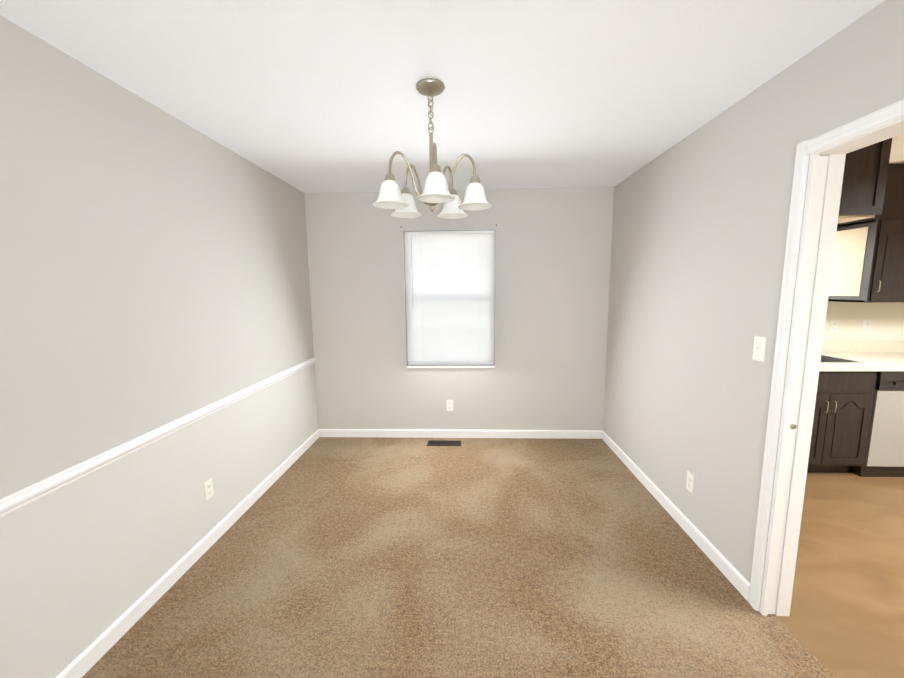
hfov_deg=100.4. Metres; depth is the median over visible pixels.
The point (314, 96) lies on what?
ceiling
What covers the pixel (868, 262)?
upper cabinet
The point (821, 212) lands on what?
door frame
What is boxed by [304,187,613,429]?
wall
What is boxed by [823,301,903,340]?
wall
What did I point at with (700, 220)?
wall
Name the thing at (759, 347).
light switch
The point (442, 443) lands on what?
air vent register
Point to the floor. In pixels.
(844, 618)
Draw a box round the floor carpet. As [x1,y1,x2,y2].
[82,437,834,677]
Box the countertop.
[819,341,903,370]
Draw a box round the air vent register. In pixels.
[427,440,460,445]
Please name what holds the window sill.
attached to the wall at (552, 269)
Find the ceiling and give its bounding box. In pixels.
[0,0,903,192]
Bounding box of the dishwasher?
[851,371,903,476]
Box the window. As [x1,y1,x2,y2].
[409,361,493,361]
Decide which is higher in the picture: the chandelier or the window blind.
the chandelier
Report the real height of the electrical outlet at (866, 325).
0.115 m
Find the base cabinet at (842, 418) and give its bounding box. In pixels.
[807,371,877,472]
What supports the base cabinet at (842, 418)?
on the floor
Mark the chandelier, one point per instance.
(437, 190)
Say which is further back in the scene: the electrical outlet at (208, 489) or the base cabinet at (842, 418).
the base cabinet at (842, 418)
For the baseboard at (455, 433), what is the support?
attached to the wall at (552, 269)
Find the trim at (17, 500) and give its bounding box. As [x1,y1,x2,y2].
[0,357,315,518]
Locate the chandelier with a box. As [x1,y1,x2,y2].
[373,78,491,218]
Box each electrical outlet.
[203,478,213,501]
[446,400,452,410]
[686,471,694,493]
[829,320,838,331]
[862,320,871,331]
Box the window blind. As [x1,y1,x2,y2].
[404,230,494,363]
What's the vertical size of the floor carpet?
0.050 m
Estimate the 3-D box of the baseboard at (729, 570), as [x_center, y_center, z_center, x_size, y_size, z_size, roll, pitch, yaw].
[1.420,1.310,1.248,0.013,0.085,5.182,0,8,2]
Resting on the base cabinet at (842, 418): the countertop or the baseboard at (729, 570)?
the countertop
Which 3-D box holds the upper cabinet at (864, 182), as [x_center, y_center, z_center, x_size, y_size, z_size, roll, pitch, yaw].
[2.378,-1.063,2.780,0.415,0.516,1.124,0,8,2]
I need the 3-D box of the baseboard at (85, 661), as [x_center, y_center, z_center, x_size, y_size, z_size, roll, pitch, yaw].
[-1.487,1.324,1.364,0.013,0.085,5.182,0,8,2]
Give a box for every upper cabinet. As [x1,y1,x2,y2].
[828,163,903,302]
[837,137,892,223]
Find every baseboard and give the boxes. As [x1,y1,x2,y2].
[56,429,318,677]
[319,429,601,438]
[602,430,749,600]
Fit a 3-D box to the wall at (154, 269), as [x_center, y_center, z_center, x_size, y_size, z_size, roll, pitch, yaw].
[-1.559,0.145,1.301,0.115,2.440,5.597,0,8,2]
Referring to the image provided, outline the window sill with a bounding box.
[407,364,494,367]
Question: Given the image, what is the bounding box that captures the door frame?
[748,99,903,615]
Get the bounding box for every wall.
[0,15,317,677]
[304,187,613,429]
[603,0,903,610]
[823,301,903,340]
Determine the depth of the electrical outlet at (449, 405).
3.83 m
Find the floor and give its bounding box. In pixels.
[777,472,903,677]
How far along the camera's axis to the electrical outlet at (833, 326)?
3.43 m
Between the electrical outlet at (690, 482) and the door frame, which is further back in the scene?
the electrical outlet at (690, 482)
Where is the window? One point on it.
(451, 361)
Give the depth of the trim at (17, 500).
1.67 m
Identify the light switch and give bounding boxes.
[752,336,766,361]
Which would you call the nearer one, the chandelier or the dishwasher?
the chandelier

